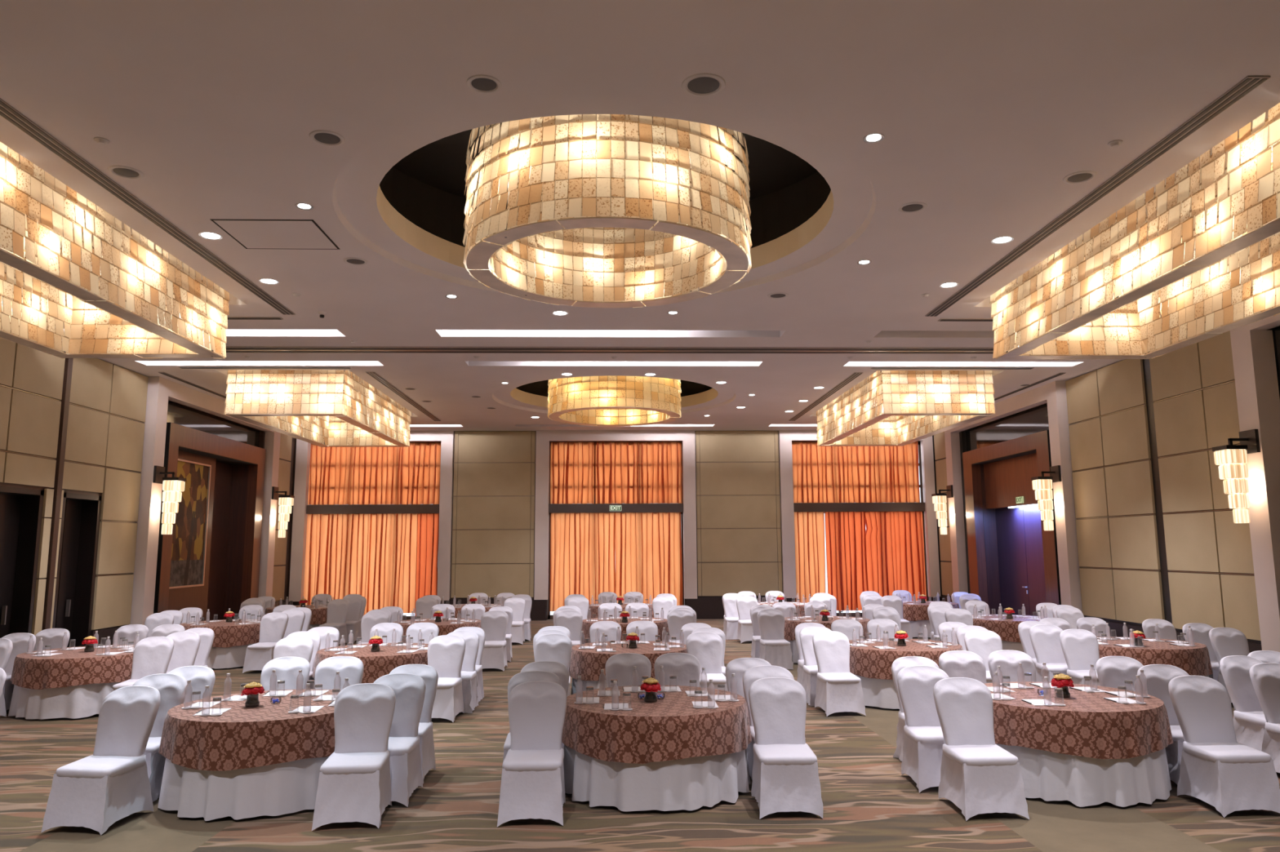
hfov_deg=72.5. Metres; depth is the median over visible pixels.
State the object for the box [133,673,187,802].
banquet chair
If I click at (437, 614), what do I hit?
centrepiece
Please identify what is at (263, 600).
banquet chair
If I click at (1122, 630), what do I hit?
baseboard
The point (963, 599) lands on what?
banquet chair
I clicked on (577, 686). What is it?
round table
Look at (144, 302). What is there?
rectangular chandelier
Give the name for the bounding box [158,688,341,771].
tablecloth
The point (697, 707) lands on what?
coaster
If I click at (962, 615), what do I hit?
banquet chair
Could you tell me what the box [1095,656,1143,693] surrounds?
banquet chair
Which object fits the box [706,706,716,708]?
coaster
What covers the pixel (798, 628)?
banquet chair
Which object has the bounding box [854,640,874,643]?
notepad
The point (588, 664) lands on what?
tablecloth
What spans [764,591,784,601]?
banquet chair
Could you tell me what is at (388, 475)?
window curtain
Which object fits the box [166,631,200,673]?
banquet chair
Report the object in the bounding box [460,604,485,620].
banquet chair
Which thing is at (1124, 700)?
notepad
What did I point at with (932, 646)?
notepad
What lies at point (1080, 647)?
banquet chair
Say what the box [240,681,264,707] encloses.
centrepiece
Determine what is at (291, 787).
round table
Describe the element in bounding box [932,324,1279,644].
wall
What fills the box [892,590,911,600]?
banquet chair
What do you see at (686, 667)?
banquet chair
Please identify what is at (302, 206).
recessed light
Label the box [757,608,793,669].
banquet chair
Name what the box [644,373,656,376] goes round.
recessed light
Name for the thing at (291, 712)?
coaster
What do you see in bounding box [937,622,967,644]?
banquet chair
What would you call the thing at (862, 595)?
banquet chair
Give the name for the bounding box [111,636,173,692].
banquet chair
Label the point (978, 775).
banquet chair
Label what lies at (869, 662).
tablecloth
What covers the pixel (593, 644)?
notepad
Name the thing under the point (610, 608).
banquet chair
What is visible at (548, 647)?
banquet chair
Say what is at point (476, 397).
ceiling speaker
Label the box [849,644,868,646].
notepad
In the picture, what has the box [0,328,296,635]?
wall
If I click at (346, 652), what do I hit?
notepad
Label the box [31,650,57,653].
notepad
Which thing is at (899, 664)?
banquet chair
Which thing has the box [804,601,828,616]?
banquet chair
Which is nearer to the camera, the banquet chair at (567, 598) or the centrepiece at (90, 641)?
the centrepiece at (90, 641)
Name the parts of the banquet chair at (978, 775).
backrest, seat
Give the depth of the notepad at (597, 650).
11.79 m
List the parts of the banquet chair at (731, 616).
seat, backrest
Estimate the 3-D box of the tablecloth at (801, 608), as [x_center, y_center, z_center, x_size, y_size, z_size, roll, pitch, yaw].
[3.389,4.490,21.093,1.715,0.379,1.715,-5,-9,33]
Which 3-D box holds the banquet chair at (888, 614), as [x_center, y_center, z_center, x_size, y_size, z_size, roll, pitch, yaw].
[4.481,3.795,15.587,0.575,0.996,0.695,0,-8,-3]
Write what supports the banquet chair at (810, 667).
on the floor
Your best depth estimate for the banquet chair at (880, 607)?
16.52 m
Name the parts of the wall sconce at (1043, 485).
arm, wall plate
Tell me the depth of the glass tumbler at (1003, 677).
8.30 m
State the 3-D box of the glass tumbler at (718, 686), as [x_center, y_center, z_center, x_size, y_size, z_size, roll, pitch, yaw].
[0.736,2.406,7.889,0.072,0.136,0.071,0,-8,-2]
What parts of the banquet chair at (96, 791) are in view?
seat, backrest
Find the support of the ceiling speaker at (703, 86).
attached to the ceiling
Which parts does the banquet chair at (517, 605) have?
backrest, seat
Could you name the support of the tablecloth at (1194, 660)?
on the round table
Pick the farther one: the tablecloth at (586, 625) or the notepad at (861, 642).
the tablecloth at (586, 625)
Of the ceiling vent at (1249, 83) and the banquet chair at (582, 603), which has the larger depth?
the banquet chair at (582, 603)
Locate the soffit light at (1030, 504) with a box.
[1008,504,1037,508]
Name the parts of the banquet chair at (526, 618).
backrest, seat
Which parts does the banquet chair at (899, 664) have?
seat, backrest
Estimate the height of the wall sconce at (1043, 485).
1.400 m
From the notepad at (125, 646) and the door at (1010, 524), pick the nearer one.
the notepad at (125, 646)
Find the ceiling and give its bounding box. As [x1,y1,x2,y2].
[0,0,1279,431]
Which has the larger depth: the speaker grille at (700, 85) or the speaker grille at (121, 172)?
the speaker grille at (121, 172)
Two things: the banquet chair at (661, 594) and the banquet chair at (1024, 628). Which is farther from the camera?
the banquet chair at (661, 594)
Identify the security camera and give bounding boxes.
[317,311,326,318]
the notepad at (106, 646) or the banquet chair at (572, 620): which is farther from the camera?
the banquet chair at (572, 620)
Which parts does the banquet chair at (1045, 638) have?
backrest, seat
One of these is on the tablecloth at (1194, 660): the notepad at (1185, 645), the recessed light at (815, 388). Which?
the notepad at (1185, 645)
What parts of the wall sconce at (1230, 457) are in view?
arm, wall plate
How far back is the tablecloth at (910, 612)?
20.46 m
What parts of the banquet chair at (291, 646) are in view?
backrest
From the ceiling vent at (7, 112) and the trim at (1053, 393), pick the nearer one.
the ceiling vent at (7, 112)
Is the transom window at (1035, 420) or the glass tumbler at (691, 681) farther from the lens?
the transom window at (1035, 420)
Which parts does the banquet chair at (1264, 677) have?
backrest, seat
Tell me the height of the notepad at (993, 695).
0.004 m
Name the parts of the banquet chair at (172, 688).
seat, backrest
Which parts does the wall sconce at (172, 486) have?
wall plate, arm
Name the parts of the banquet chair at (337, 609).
seat, backrest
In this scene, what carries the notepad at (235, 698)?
on the tablecloth at (242, 737)
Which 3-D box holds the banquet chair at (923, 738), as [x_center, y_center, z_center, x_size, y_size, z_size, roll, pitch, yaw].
[2.688,2.754,8.009,0.519,0.996,0.662,0,-8,1]
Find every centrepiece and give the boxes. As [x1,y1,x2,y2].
[81,635,97,652]
[223,610,235,622]
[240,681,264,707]
[298,598,307,607]
[368,635,383,652]
[433,610,443,622]
[469,596,477,604]
[616,595,624,604]
[619,610,630,622]
[626,632,639,648]
[640,677,661,702]
[776,595,784,602]
[819,609,830,621]
[894,630,908,646]
[919,594,927,603]
[1004,607,1014,619]
[1050,673,1074,698]
[1129,630,1145,646]
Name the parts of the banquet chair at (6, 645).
backrest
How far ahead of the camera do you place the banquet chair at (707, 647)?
11.60 m
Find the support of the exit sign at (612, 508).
attached to the window at (553, 508)
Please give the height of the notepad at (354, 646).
0.004 m
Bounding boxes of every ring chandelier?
[462,114,751,307]
[547,375,681,426]
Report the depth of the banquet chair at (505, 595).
22.27 m
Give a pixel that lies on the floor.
(868, 806)
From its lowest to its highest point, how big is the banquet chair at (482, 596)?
0.996 m
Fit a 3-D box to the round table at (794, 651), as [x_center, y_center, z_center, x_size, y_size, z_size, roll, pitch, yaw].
[3.529,4.057,16.583,1.684,0.738,1.685,0,-8,-2]
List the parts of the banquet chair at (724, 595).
backrest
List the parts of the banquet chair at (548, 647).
backrest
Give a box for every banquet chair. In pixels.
[0,638,13,717]
[0,667,6,697]
[1,632,35,711]
[33,628,70,651]
[41,685,159,835]
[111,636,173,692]
[112,624,148,644]
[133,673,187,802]
[144,613,174,637]
[150,624,185,636]
[160,610,183,624]
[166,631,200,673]
[168,666,215,703]
[179,607,203,623]
[184,627,214,666]
[238,604,263,619]
[240,599,262,608]
[242,612,288,673]
[247,598,265,608]
[257,596,275,616]
[260,657,310,691]
[272,604,296,612]
[273,636,313,688]
[282,609,305,638]
[286,631,320,689]
[289,607,311,631]
[308,626,339,649]
[311,594,332,604]
[311,683,395,831]
[314,656,364,690]
[319,599,349,646]
[342,594,361,599]
[345,597,362,644]
[350,595,366,640]
[357,609,391,644]
[358,612,389,644]
[369,622,403,643]
[373,673,426,807]
[380,606,403,622]
[389,664,438,783]
[405,622,439,644]
[415,597,437,619]
[422,595,440,604]
[427,635,466,722]
[430,604,455,618]
[447,631,479,713]
[453,626,485,702]
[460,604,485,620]
[468,592,488,604]
[480,610,508,671]
[488,606,513,662]
[496,592,515,604]
[497,681,566,826]
[498,671,561,803]
[503,597,525,644]
[512,594,531,598]
[514,595,532,641]
[520,661,568,749]
[533,630,568,662]
[534,634,572,696]
[537,626,570,639]
[553,608,577,626]
[555,610,582,646]
[558,605,581,613]
[564,595,582,605]
[566,594,585,597]
[567,596,589,619]
[589,621,621,643]
[598,591,617,603]
[598,603,622,617]
[605,653,651,687]
[624,591,643,603]
[625,602,648,617]
[626,620,657,641]
[652,596,673,619]
[653,653,700,687]
[656,593,674,597]
[658,595,676,606]
[666,609,694,644]
[668,605,693,613]
[672,608,696,622]
[680,622,711,644]
[685,631,728,691]
[691,627,725,676]
[722,593,740,632]
[723,595,741,639]
[725,657,770,698]
[736,596,757,643]
[737,591,756,599]
[742,665,805,780]
[748,677,822,818]
[750,604,773,657]
[750,607,773,658]
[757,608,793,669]
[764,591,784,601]
[772,602,796,617]
[794,622,825,686]
[799,626,831,706]
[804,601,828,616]
[809,595,831,616]
[812,631,866,716]
[813,592,830,596]
[817,594,836,616]
[831,619,863,640]
[859,592,877,608]
[861,591,879,595]
[862,595,882,605]
[862,604,883,620]
[866,618,899,639]
[871,606,906,639]
[872,608,900,631]
[880,595,912,639]
[891,656,939,761]
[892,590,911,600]
[897,666,949,792]
[927,604,951,640]
[928,601,953,608]
[928,606,951,641]
[933,677,1029,821]
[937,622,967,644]
[938,650,986,684]
[944,608,973,626]
[951,591,967,608]
[955,626,987,650]
[959,595,980,609]
[960,593,981,600]
[964,600,989,614]
[964,630,1002,683]
[987,649,1035,683]
[1017,621,1046,669]
[1029,624,1067,682]
[1035,603,1057,617]
[1039,617,1071,631]
[1052,604,1073,617]
[1056,607,1084,629]
[1059,629,1100,686]
[1076,617,1110,636]
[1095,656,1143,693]
[1137,664,1189,784]
[1142,618,1177,639]
[1168,675,1279,817]
[1182,622,1219,680]
[1208,627,1249,702]
[1219,655,1266,751]
[1247,650,1279,663]
[1249,662,1279,773]
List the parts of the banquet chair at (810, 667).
seat, backrest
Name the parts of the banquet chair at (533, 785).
seat, backrest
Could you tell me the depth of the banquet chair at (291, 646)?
11.34 m
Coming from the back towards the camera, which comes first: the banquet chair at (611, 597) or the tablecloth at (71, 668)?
the banquet chair at (611, 597)
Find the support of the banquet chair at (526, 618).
on the floor
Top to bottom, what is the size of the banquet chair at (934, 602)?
0.996 m
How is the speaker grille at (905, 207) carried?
attached to the ceiling speaker at (915, 206)
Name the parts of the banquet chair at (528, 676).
seat, backrest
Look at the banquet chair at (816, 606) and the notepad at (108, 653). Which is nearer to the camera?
the notepad at (108, 653)
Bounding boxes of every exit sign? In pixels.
[609,505,621,511]
[1015,496,1023,503]
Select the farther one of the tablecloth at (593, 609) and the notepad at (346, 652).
the tablecloth at (593, 609)
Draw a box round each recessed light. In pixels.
[198,231,222,239]
[258,278,279,284]
[295,203,313,210]
[444,294,457,298]
[551,311,568,315]
[560,373,573,375]
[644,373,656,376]
[666,311,679,315]
[813,386,824,389]
[857,259,871,265]
[862,133,884,143]
[939,282,958,288]
[991,235,1013,244]
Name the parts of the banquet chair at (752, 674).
backrest, seat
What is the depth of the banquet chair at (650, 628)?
13.54 m
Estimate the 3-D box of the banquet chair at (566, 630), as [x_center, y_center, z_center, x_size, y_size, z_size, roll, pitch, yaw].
[-1.260,3.390,12.444,0.519,0.996,0.662,0,-8,1]
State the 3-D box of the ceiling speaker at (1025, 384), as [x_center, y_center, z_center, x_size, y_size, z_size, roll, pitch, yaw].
[8.635,-0.915,19.576,0.270,0.012,0.270,0,-8,-2]
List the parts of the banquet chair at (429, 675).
backrest, seat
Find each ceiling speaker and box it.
[107,165,144,179]
[309,129,345,146]
[342,257,368,265]
[404,387,417,390]
[420,400,432,402]
[466,74,502,93]
[470,395,482,398]
[681,72,725,97]
[767,292,788,298]
[897,201,927,213]
[1018,383,1030,386]
[1062,170,1097,183]
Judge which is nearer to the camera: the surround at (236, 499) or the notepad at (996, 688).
the notepad at (996, 688)
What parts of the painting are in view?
frame rail, frame rail, frame rail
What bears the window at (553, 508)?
in the wall at (739, 548)
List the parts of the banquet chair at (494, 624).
backrest, seat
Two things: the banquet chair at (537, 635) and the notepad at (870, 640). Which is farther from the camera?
the notepad at (870, 640)
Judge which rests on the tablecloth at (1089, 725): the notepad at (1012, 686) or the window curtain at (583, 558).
the notepad at (1012, 686)
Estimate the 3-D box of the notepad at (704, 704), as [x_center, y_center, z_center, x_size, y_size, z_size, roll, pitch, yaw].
[0.572,2.453,7.686,0.210,0.004,0.296,0,-8,-1]
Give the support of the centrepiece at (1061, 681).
on the tablecloth at (1089, 725)
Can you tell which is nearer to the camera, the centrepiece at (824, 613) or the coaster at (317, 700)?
the coaster at (317, 700)
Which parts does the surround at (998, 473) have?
header panel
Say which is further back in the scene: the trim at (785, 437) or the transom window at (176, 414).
the trim at (785, 437)
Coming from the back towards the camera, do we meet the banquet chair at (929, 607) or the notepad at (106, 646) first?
the banquet chair at (929, 607)
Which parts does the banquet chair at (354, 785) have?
seat, backrest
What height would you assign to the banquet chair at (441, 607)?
0.996 m
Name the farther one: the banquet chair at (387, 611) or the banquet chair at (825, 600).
the banquet chair at (825, 600)
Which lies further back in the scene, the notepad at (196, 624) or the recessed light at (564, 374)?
the recessed light at (564, 374)
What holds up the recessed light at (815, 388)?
in the ceiling
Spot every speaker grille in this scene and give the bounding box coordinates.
[112,168,138,177]
[314,133,340,144]
[346,258,364,264]
[471,77,496,90]
[687,76,719,93]
[770,293,785,297]
[902,204,923,211]
[1067,173,1092,182]
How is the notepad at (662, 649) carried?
on the tablecloth at (588, 664)
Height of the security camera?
0.090 m
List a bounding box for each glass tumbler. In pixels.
[192,691,200,694]
[213,697,221,701]
[277,680,284,684]
[290,695,298,698]
[306,680,314,683]
[315,684,322,688]
[332,688,340,692]
[586,686,593,690]
[622,692,631,696]
[669,675,676,679]
[689,680,696,683]
[694,690,702,693]
[717,684,724,688]
[1001,683,1009,686]
[1002,675,1009,679]
[1024,672,1031,675]
[1054,688,1062,692]
[1084,675,1091,679]
[1117,686,1126,689]
[1124,680,1133,684]
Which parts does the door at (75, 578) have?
handle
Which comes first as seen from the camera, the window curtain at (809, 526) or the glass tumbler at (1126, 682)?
the glass tumbler at (1126, 682)
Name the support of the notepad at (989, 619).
on the tablecloth at (1006, 629)
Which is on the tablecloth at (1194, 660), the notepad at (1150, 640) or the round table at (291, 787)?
the notepad at (1150, 640)
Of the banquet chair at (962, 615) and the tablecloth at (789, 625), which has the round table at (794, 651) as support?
the tablecloth at (789, 625)
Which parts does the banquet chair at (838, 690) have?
backrest, seat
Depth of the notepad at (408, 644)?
12.61 m
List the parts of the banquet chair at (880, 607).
backrest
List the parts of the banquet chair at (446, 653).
backrest, seat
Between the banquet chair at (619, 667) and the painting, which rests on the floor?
the banquet chair at (619, 667)
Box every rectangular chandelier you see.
[0,141,230,358]
[223,369,411,447]
[816,370,995,446]
[990,102,1279,359]
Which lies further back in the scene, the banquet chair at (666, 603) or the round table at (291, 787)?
the banquet chair at (666, 603)
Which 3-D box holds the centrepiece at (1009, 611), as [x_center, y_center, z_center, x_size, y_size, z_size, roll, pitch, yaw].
[6.981,3.537,16.505,0.194,0.211,0.195,-2,-8,13]
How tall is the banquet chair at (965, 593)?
0.996 m
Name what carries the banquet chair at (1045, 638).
on the floor
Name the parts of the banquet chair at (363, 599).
backrest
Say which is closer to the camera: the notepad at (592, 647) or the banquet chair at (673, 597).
the notepad at (592, 647)
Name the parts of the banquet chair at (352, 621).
seat, backrest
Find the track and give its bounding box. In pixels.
[226,346,993,354]
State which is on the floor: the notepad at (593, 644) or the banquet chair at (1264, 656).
the banquet chair at (1264, 656)
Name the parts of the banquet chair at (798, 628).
seat, backrest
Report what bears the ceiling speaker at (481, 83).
attached to the ceiling
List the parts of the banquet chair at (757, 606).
backrest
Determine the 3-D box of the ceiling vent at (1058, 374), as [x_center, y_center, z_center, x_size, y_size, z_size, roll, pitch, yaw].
[8.744,-0.769,20.619,0.120,0.015,4.900,0,-8,-2]
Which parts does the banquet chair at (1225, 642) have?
backrest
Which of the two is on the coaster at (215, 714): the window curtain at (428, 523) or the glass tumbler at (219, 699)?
the glass tumbler at (219, 699)
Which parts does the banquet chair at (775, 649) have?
backrest, seat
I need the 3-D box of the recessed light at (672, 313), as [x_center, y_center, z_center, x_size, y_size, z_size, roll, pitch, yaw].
[0.506,-1.733,13.386,0.180,0.008,0.180,0,-8,-2]
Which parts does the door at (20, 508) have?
handle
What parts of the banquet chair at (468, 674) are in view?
backrest, seat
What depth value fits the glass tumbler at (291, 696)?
7.42 m
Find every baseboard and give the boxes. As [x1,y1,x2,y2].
[90,599,288,645]
[288,596,939,620]
[939,596,1262,653]
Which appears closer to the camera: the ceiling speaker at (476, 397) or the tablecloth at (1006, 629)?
the tablecloth at (1006, 629)
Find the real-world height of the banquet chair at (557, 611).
0.996 m
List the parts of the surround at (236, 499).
picture panel, panel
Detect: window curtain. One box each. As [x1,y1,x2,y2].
[303,513,372,615]
[307,442,440,505]
[366,513,417,613]
[414,513,439,616]
[549,512,615,611]
[550,441,682,503]
[614,512,682,605]
[791,441,919,502]
[794,511,825,602]
[824,511,868,610]
[865,511,926,600]
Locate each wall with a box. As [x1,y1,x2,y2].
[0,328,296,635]
[352,431,929,620]
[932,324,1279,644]
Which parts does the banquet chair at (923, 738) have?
backrest, seat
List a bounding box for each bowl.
[270,697,281,704]
[637,693,645,699]
[656,693,665,699]
[1037,688,1048,696]
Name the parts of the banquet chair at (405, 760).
backrest, seat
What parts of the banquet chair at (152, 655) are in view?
seat, backrest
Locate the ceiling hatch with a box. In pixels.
[210,219,340,249]
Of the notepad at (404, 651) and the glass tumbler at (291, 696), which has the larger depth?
the notepad at (404, 651)
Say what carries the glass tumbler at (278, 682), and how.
on the coaster
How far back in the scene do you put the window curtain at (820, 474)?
27.15 m
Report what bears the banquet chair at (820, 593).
on the floor
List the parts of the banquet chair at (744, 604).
seat, backrest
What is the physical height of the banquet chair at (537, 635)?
0.996 m
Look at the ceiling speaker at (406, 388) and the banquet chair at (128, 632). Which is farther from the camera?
the ceiling speaker at (406, 388)
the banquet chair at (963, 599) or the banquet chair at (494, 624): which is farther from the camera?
the banquet chair at (963, 599)
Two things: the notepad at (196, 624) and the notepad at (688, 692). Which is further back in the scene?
the notepad at (196, 624)
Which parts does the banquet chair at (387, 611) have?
backrest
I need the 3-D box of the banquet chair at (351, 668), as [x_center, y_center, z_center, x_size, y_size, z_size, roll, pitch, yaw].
[-3.175,2.920,8.983,0.519,0.996,0.662,0,-8,-3]
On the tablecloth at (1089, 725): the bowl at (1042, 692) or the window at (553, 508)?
the bowl at (1042, 692)
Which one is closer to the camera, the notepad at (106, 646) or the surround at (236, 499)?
the notepad at (106, 646)
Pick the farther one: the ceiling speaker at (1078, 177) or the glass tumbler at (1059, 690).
the ceiling speaker at (1078, 177)
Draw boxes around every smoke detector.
[93,137,110,145]
[291,293,301,297]
[920,293,929,297]
[1107,139,1122,147]
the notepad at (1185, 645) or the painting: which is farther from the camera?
the painting
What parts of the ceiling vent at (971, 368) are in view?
frame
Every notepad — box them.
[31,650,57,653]
[32,653,62,656]
[63,647,84,649]
[94,645,114,648]
[101,652,124,655]
[115,645,135,648]
[188,702,221,708]
[191,623,208,625]
[192,708,231,715]
[206,620,223,622]
[220,695,247,701]
[236,622,253,624]
[262,690,293,696]
[293,706,324,713]
[298,690,328,696]
[315,694,337,701]
[327,648,348,651]
[335,651,357,653]
[349,645,366,648]
[393,643,413,646]
[399,649,418,653]
[407,645,424,648]
[575,697,599,703]
[579,646,595,648]
[592,643,607,645]
[596,648,612,651]
[597,690,619,696]
[604,703,628,710]
[611,641,625,644]
[623,686,641,692]
[635,640,649,644]
[653,643,668,645]
[653,648,669,650]
[660,686,681,692]
[666,644,683,648]
[684,690,710,696]
[692,701,718,707]
[709,694,734,701]
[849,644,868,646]
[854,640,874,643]
[866,639,882,641]
[875,646,892,649]
[912,640,933,644]
[928,645,946,648]
[935,642,952,645]
[987,686,1015,692]
[989,618,1004,620]
[991,693,1016,699]
[998,683,1026,688]
[1022,699,1057,706]
[1031,683,1054,688]
[1068,686,1106,693]
[1097,637,1112,639]
[1102,697,1138,704]
[1106,691,1138,697]
[1116,637,1133,639]
[1118,644,1137,647]
[1142,639,1164,641]
[1167,640,1186,643]
[1173,643,1197,646]
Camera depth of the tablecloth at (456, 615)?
20.24 m
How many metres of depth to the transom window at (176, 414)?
21.23 m
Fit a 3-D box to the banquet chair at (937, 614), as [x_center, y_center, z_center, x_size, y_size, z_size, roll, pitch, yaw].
[5.725,3.875,16.207,0.516,0.996,0.655,0,-8,-2]
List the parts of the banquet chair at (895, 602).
backrest, seat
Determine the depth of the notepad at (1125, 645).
11.94 m
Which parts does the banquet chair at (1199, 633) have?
backrest, seat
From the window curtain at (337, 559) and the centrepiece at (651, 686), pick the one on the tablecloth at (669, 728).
the centrepiece at (651, 686)
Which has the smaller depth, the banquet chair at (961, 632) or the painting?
the banquet chair at (961, 632)
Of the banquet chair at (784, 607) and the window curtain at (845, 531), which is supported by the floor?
the banquet chair at (784, 607)
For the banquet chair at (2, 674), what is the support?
on the floor
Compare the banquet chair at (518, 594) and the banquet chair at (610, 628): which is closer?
the banquet chair at (610, 628)
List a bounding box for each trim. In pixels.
[130,376,280,625]
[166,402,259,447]
[288,431,453,601]
[533,430,697,599]
[778,430,940,598]
[944,381,1082,612]
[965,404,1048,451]
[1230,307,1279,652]
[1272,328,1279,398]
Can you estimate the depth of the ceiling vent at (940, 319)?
13.87 m
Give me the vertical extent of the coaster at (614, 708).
0.003 m
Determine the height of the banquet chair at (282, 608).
0.996 m
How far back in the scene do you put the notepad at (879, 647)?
11.90 m
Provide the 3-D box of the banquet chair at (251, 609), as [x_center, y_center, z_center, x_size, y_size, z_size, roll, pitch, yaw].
[-7.996,4.151,17.678,0.519,0.996,0.662,0,-8,1]
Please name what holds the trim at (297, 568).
attached to the wall at (739, 548)
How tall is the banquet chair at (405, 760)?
0.996 m
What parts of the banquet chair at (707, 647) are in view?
backrest, seat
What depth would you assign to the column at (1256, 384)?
13.09 m
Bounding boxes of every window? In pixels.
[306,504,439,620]
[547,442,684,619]
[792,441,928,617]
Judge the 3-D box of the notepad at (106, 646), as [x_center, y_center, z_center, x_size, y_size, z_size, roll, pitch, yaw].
[-7.709,3.166,12.517,0.210,0.004,0.296,0,-8,-4]
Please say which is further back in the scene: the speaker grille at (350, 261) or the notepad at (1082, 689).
the speaker grille at (350, 261)
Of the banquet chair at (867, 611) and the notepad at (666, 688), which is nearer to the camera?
the notepad at (666, 688)
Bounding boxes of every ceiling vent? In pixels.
[0,97,295,315]
[158,372,226,398]
[177,366,351,368]
[227,316,283,319]
[365,372,440,421]
[788,372,862,421]
[871,367,1034,369]
[924,75,1271,316]
[937,318,992,321]
[994,373,1065,400]
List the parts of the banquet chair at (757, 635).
seat, backrest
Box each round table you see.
[8,682,120,719]
[157,756,328,821]
[206,643,255,669]
[307,624,320,631]
[563,745,750,811]
[570,678,607,695]
[786,640,798,662]
[853,674,899,709]
[907,620,931,637]
[995,743,1171,807]
[1001,640,1024,653]
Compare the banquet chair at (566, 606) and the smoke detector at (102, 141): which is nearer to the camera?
the smoke detector at (102, 141)
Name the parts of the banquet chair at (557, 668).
backrest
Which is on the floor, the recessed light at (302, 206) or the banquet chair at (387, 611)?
the banquet chair at (387, 611)
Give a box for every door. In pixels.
[0,485,44,638]
[52,492,102,647]
[995,506,1030,615]
[1022,506,1046,616]
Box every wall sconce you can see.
[152,466,186,534]
[271,486,294,537]
[931,484,953,534]
[1031,465,1061,530]
[1212,429,1260,523]
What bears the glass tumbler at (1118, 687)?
on the coaster at (1120, 702)
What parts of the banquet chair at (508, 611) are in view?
backrest, seat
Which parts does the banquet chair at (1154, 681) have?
backrest, seat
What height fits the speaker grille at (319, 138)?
0.008 m
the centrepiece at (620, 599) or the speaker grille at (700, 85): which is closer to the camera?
the speaker grille at (700, 85)
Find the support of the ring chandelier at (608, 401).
hanging from the ceiling
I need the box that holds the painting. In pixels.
[168,458,211,589]
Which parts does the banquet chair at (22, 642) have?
seat, backrest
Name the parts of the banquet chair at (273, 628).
seat, backrest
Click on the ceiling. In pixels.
(982, 109)
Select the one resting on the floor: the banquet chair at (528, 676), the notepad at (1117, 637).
the banquet chair at (528, 676)
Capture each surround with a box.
[153,422,266,621]
[962,430,1061,614]
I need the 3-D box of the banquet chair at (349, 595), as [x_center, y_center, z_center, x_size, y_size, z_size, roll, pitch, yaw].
[-7.246,4.711,21.747,0.516,0.996,0.655,0,-8,1]
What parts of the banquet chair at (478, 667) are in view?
backrest, seat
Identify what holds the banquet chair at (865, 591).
on the floor
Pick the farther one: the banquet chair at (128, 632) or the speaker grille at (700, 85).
the banquet chair at (128, 632)
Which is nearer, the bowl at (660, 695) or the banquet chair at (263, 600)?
the bowl at (660, 695)
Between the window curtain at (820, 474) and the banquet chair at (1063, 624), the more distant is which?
the window curtain at (820, 474)
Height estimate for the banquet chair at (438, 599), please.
0.996 m
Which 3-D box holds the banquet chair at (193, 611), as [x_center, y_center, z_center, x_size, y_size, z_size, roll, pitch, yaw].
[-8.893,4.060,16.984,0.516,0.996,0.655,0,-8,-1]
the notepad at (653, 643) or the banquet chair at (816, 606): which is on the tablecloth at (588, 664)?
the notepad at (653, 643)
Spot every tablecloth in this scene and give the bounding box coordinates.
[10,644,135,689]
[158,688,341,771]
[179,619,261,647]
[264,604,327,625]
[312,643,428,683]
[393,618,480,643]
[452,604,503,618]
[561,684,751,764]
[568,640,687,680]
[580,617,669,643]
[586,603,653,618]
[757,601,807,616]
[784,616,870,640]
[848,638,963,679]
[902,600,959,621]
[972,614,1048,642]
[984,681,1173,759]
[1096,636,1212,675]
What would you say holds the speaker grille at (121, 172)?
attached to the ceiling speaker at (123, 171)
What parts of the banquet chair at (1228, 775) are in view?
backrest, seat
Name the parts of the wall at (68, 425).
trim post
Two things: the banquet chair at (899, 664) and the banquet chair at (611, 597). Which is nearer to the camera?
the banquet chair at (899, 664)
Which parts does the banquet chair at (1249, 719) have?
backrest, seat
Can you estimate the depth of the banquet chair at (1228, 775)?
7.25 m
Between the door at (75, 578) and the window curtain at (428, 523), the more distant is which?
the window curtain at (428, 523)
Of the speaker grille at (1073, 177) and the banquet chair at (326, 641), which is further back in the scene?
the banquet chair at (326, 641)
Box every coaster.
[199,713,211,715]
[209,713,222,715]
[288,711,299,713]
[301,711,312,713]
[312,698,323,701]
[609,707,621,710]
[693,706,703,708]
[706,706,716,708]
[1041,703,1053,706]
[1053,703,1065,706]
[1116,701,1128,703]
[1133,702,1146,704]
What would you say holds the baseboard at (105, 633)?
attached to the wall at (68, 425)
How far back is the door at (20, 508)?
14.47 m
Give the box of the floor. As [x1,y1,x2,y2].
[0,617,1279,851]
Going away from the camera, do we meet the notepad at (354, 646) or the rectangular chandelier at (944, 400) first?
the notepad at (354, 646)
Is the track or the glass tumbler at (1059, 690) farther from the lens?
the track
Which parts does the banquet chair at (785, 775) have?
backrest, seat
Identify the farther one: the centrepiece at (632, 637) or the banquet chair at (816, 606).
the banquet chair at (816, 606)
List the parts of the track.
rail, rail, rail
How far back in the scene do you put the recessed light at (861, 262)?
11.04 m
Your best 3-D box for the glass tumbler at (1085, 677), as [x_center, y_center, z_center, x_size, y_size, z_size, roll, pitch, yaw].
[4.249,2.442,8.279,0.072,0.136,0.071,0,-8,-2]
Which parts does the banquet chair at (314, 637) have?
backrest, seat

